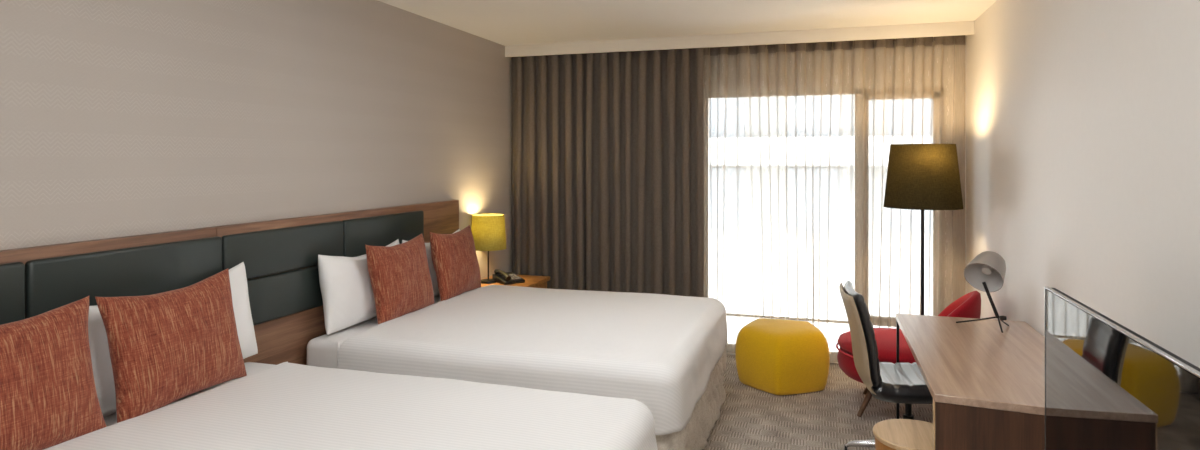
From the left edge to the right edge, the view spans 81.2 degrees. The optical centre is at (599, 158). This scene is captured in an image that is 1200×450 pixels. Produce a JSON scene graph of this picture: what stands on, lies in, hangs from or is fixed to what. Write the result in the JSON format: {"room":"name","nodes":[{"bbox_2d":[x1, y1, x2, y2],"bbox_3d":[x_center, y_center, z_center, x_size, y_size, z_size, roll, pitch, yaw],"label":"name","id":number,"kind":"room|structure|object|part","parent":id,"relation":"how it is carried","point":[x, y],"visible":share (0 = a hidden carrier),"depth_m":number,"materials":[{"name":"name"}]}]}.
{"room":"hotel room","nodes":[
{"label":"hotel room","id":0,"kind":"room"},
{"bbox_2d":[0,0,511,278],"bbox_3d":[-1.965,0.315,2.669,0.150,2.580,8.000,0,0,18],"label":"wall","id":1,"kind":"structure","parent":0,"point":[119,118],"depth_m":3.26,"materials":[{"name":"paint"}]},
{"bbox_2d":[0,200,458,364],"bbox_3d":[-1.749,0.954,2.978,0.071,1.302,4.620,0,0,18],"label":"headboard","id":2,"kind":"object","parent":1,"relation":"attached to","point":[279,257],"visible":0.33,"depth_m":3.25,"materials":[{"name":"black leather"}]},
{"bbox_3d":[-2.055,0.452,1.957,0.038,0.218,0.815,0,0,18],"label":"padded panel","id":3,"kind":"part","parent":2,"relation":"part of","materials":[{"name":"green leather"}]},
{"bbox_3d":[-1.809,0.452,2.734,0.038,0.218,0.799,0,0,18],"label":"padded panel","id":4,"kind":"part","parent":2,"relation":"part of","materials":[{"name":"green leather"}]},
{"bbox_3d":[-1.562,0.452,3.512,0.038,0.218,0.817,0,0,18],"label":"padded panel","id":5,"kind":"part","parent":2,"relation":"part of","materials":[{"name":"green leather"}]},
{"bbox_3d":[-1.562,0.674,3.512,0.038,0.218,0.817,0,0,18],"label":"padded panel","id":6,"kind":"part","parent":2,"relation":"part of","materials":[{"name":"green leather"}]},
{"bbox_3d":[-1.313,0.452,4.298,0.038,0.218,0.815,0,0,18],"label":"padded panel","id":7,"kind":"part","parent":2,"relation":"part of","materials":[{"name":"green leather"}]},
{"bbox_2d":[378,0,996,45],"bbox_3d":[-0.164,-1.035,2.098,3.930,0.120,8.000,0,0,18],"label":"ceiling","id":8,"kind":"structure","parent":0,"point":[503,22],"depth_m":4.76,"materials":[{"name":"paint"}]},
{"bbox_2d":[512,48,703,296],"bbox_3d":[0.048,0.308,5.866,1.732,2.553,0.113,0,0,18],"label":"drape","id":9,"kind":"object","parent":8,"relation":"hanging from","point":[608,147],"visible":0.8,"depth_m":5.84,"materials":[{"name":"brown fabric"}]},
{"bbox_2d":[505,21,974,56],"bbox_3d":[0.913,-0.927,5.492,3.630,0.096,0.022,0,0,18],"label":"pelmet","id":10,"kind":"structure","parent":8,"relation":"attached to","point":[962,27],"depth_m":5.40,"materials":[{"name":"paint"}]},
{"bbox_2d":[704,35,965,362],"bbox_3d":[1.715,0.302,5.462,2.066,2.545,0.100,0,0,18],"label":"sheer curtain","id":11,"kind":"object","parent":8,"relation":"hanging from","point":[959,236],"visible":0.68,"depth_m":5.42,"materials":[{"name":"white fabric"}]},
{"bbox_2d":[702,354,932,449],"bbox_3d":[-0.164,1.665,2.098,3.930,0.120,8.000,0,0,18],"label":"floor","id":12,"kind":"structure","parent":0,"point":[750,418],"depth_m":4.36,"materials":[{"name":"carpet"}]},
{"bbox_2d":[104,362,274,425],"bbox_3d":[-0.939,1.263,2.164,1.952,0.684,1.680,0,0,18],"label":"bed","id":13,"kind":"object","parent":12,"relation":"on","point":[251,367],"visible":0.02,"depth_m":2.90,"materials":[{"name":"white fabric"}]},
{"bbox_2d":[88,262,257,416],"bbox_3d":[-1.695,0.692,2.783,0.176,0.457,0.822,0,0,16],"label":"pillow","id":14,"kind":"object","parent":13,"relation":"on","point":[98,341],"visible":0.26,"depth_m":2.48,"materials":[{"name":"white fabric"}]},
{"bbox_2d":[44,362,657,449],"bbox_3d":[-0.833,1.026,2.129,1.754,0.304,1.693,0,0,18],"label":"duvet","id":15,"kind":"object","parent":13,"relation":"on","point":[285,405],"visible":1,"depth_m":2.39,"materials":[{"name":"white fabric"}]},
{"bbox_2d":[0,296,106,449],"bbox_3d":[-1.773,0.687,2.063,0.186,0.452,0.609,0,0,24],"label":"cushion","id":16,"kind":"object","parent":15,"relation":"on","point":[48,394],"visible":0.93,"depth_m":2.14,"materials":[{"name":"red fabric"}]},
{"bbox_2d":[95,268,246,422],"bbox_3d":[-1.593,0.687,2.645,0.172,0.461,0.588,0,0,14],"label":"cushion","id":17,"kind":"object","parent":15,"relation":"on","point":[165,348],"visible":0.99,"depth_m":2.54,"materials":[{"name":"red fabric"}]},
{"bbox_2d":[481,275,549,287],"bbox_3d":[-0.723,1.282,5.506,0.483,0.645,0.600,0,0,18],"label":"nightstand","id":18,"kind":"object","parent":12,"relation":"on","point":[530,281],"visible":0.12,"depth_m":5.54,"materials":[{"name":"brown wood"}]},
{"bbox_2d":[471,214,505,283],"bbox_3d":[-0.869,0.698,5.447,0.280,0.525,0.280,0,0,18],"label":"table lamp","id":19,"kind":"object","parent":18,"relation":"on","point":[488,230],"visible":0.92,"depth_m":5.34,"materials":[{"name":"yellow fabric"}]},
{"bbox_3d":[-0.869,0.567,5.447,0.280,0.263,0.280,0,0,18],"label":"lamp shade","id":20,"kind":"part","parent":19,"relation":"part of","materials":[{"name":"yellow fabric"}]},
{"bbox_2d":[492,269,524,284],"bbox_3d":[-0.712,0.910,5.460,0.180,0.099,0.203,0,0,-37],"label":"telephone","id":21,"kind":"object","parent":18,"relation":"on","point":[507,278],"visible":1,"depth_m":5.42,"materials":[{"name":"black plastic"}]},
{"bbox_3d":[-0.524,1.103,5.443,0.018,0.205,0.560,0,0,18],"label":"drawer","id":22,"kind":"part","parent":18,"relation":"part of","materials":[{"name":"brown wood"}]},
{"bbox_2d":[307,291,726,449],"bbox_3d":[-0.337,1.263,4.061,1.952,0.684,1.720,0,0,18],"label":"bed","id":23,"kind":"object","parent":12,"relation":"on","point":[321,350],"visible":0.21,"depth_m":3.62,"materials":[{"name":"white fabric"}]},
{"bbox_2d":[318,239,398,334],"bbox_3d":[-1.321,0.700,3.960,0.174,0.416,0.724,0,0,16],"label":"pillow","id":24,"kind":"object","parent":23,"relation":"on","point":[348,299],"visible":0.49,"depth_m":3.71,"materials":[{"name":"white fabric"}]},
{"bbox_3d":[-0.366,1.060,4.071,1.890,0.279,1.650,0,0,18],"label":"mattress","id":25,"kind":"part","parent":23,"relation":"part of","materials":[{"name":"white fabric"}]},
{"bbox_2d":[402,229,460,296],"bbox_3d":[-1.093,0.710,4.691,0.161,0.416,0.723,0,0,16],"label":"pillow","id":26,"kind":"object","parent":23,"relation":"on","point":[427,245],"visible":0.07,"depth_m":4.51,"materials":[{"name":"white fabric"}]},
{"bbox_2d":[337,284,727,434],"bbox_3d":[-0.234,1.027,4.023,1.751,0.302,1.734,0,0,18],"label":"duvet","id":27,"kind":"object","parent":23,"relation":"on","point":[661,352],"visible":0.9,"depth_m":3.46,"materials":[{"name":"white fabric"}]},
{"bbox_2d":[365,234,434,323],"bbox_3d":[-1.143,0.687,4.051,0.169,0.453,0.601,0,0,16],"label":"cushion","id":28,"kind":"object","parent":27,"relation":"on","point":[400,278],"visible":0.92,"depth_m":3.92,"materials":[{"name":"red fabric"}]},
{"bbox_2d":[430,225,480,300],"bbox_3d":[-0.953,0.686,4.654,0.182,0.462,0.605,0,0,12],"label":"cushion","id":29,"kind":"object","parent":27,"relation":"on","point":[454,256],"visible":0.98,"depth_m":4.51,"materials":[{"name":"red fabric"}]},
{"bbox_2d":[735,318,829,394],"bbox_3d":[1.299,1.395,4.992,0.643,0.421,0.630,0,0,18],"label":"pouf","id":30,"kind":"object","parent":12,"relation":"on","point":[773,356],"visible":1,"depth_m":4.79,"materials":[{"name":"yellow fabric"}]},
{"bbox_2d":[839,281,932,449],"bbox_3d":[1.549,1.134,3.583,0.629,0.941,0.648,0,0,12],"label":"desk chair","id":31,"kind":"object","parent":12,"relation":"on","point":[905,383],"visible":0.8,"depth_m":3.43,"materials":[{"name":"black leather"}]},
{"bbox_3d":[1.416,1.479,3.630,0.277,0.067,0.042,0,0,20],"label":"arm","id":32,"kind":"part","parent":31,"relation":"part of","materials":[{"name":"metal"}]},
{"bbox_3d":[1.346,0.892,3.618,0.143,0.456,0.450,0,0,12],"label":"backrest","id":33,"kind":"part","parent":31,"relation":"part of","materials":[{"name":"beige wood"}]},
{"bbox_3d":[1.597,1.135,3.567,0.472,0.110,0.464,0,0,12],"label":"seat","id":34,"kind":"part","parent":31,"relation":"part of","materials":[{"name":"black leather"}]},
{"bbox_2d":[873,419,932,449],"bbox_3d":[1.310,1.370,2.889,0.344,0.470,0.344,0,0,18],"label":"stool","id":35,"kind":"object","parent":12,"relation":"on","point":[891,434],"visible":0.71,"depth_m":2.88,"materials":[{"name":"brown wood"}]},
{"bbox_2d":[836,291,980,416],"bbox_3d":[1.946,1.208,4.458,0.846,0.807,0.730,0,0,31],"label":"armchair","id":36,"kind":"object","parent":12,"relation":"on","point":[968,305],"visible":0.22,"depth_m":4.36,"materials":[{"name":"red fabric"}]},
{"bbox_3d":[1.675,1.496,4.377,0.153,0.232,0.041,0,0,-13],"label":"leg","id":37,"kind":"part","parent":36,"relation":"part of","materials":[{"name":"brown wood"}]},
{"bbox_2d":[837,328,915,363],"bbox_3d":[1.940,1.185,4.462,0.812,0.096,0.712,0,0,31],"label":"seat cushion","id":38,"kind":"object","parent":36,"relation":"on","point":[885,338],"depth_m":4.37,"materials":[{"name":"red fabric"}]},
{"bbox_3d":[2.173,1.055,4.325,0.320,0.500,0.637,0,0,31],"label":"backrest","id":39,"kind":"part","parent":36,"relation":"part of","materials":[{"name":"red fabric"}]},
{"bbox_2d":[883,144,962,314],"bbox_3d":[2.193,0.752,4.760,0.494,1.705,0.494,0,0,18],"label":"floor lamp","id":40,"kind":"object","parent":12,"relation":"on","point":[922,177],"visible":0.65,"depth_m":4.58,"materials":[{"name":"black fabric"}]},
{"bbox_3d":[2.193,0.115,4.760,0.494,0.430,0.494,0,0,18],"label":"lamp shade","id":41,"kind":"part","parent":40,"relation":"part of","materials":[{"name":"brown fabric"}]},
{"bbox_2d":[896,314,1043,449],"bbox_3d":[1.718,1.230,3.085,0.632,0.750,1.460,0,0,18],"label":"desk","id":42,"kind":"object","parent":12,"relation":"on","point":[985,384],"visible":0.77,"depth_m":2.74,"materials":[{"name":"brown wood"}]},
{"bbox_3d":[1.640,1.244,3.854,0.014,0.721,0.018,0,0,18],"label":"leg","id":43,"kind":"part","parent":42,"relation":"part of","materials":[{"name":"black metal"}]},
{"bbox_2d":[956,251,1008,332],"bbox_3d":[1.946,0.663,3.573,0.235,0.384,0.208,0,0,39],"label":"desk lamp","id":44,"kind":"object","parent":42,"relation":"on","point":[986,272],"visible":1,"depth_m":3.55,"materials":[{"name":"black metal"}]},
{"bbox_3d":[1.921,0.820,3.571,0.008,0.070,0.201,0,0,-42],"label":"leg","id":45,"kind":"part","parent":44,"relation":"part of","materials":[{"name":"black metal"}]},
{"bbox_3d":[1.960,0.573,3.561,0.180,0.204,0.208,0,0,38],"label":"lamp shade","id":46,"kind":"part","parent":44,"relation":"part of","materials":[{"name":"grey ceramic"}]},
{"bbox_3d":[1.972,0.559,3.561,0.051,0.058,0.060,0,0,35],"label":"bulb","id":47,"kind":"part","parent":44,"relation":"part of","materials":[{"name":"white glass"}]},
{"bbox_3d":[1.961,0.707,3.512,0.078,0.178,0.017,0,0,27],"label":"stem","id":48,"kind":"part","parent":44,"relation":"part of","materials":[{"name":"black metal"}]},
{"bbox_3d":[1.509,1.244,2.447,0.618,0.721,0.040,0,0,23],"label":"panel","id":49,"kind":"part","parent":42,"relation":"part of","materials":[{"name":"brown wood"}]},
{"bbox_2d":[704,35,965,363],"bbox_3d":[1.023,0.315,5.839,3.630,2.580,0.150,0,0,18],"label":"wall","id":50,"kind":"structure","parent":0,"point":[948,239],"depth_m":5.46,"materials":[{"name":"paint"}]},
{"bbox_2d":[705,87,943,355],"bbox_3d":[1.742,0.505,5.584,1.805,2.100,0.082,0,0,18],"label":"window","id":51,"kind":"structure","parent":50,"relation":"in","point":[857,92],"depth_m":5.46,"materials":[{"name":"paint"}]},
{"bbox_3d":[2.313,0.381,5.392,0.550,1.779,0.062,0,0,18],"label":"sash","id":52,"kind":"part","parent":51,"relation":"part of","materials":[{"name":"paint"}]},
{"bbox_2d":[966,0,1199,367],"bbox_3d":[1.638,0.315,1.526,0.150,2.580,8.000,0,0,18],"label":"wall","id":53,"kind":"structure","parent":0,"point":[1083,116],"depth_m":2.79,"materials":[{"name":"paint"}]},
{"bbox_2d":[1044,286,1199,449],"bbox_3d":[1.479,0.785,1.772,0.293,0.696,1.235,0,0,18],"label":"television","id":54,"kind":"object","parent":53,"relation":"attached to","point":[1108,386],"visible":1,"depth_m":1.88,"materials":[{"name":"plastic"}]}
]}

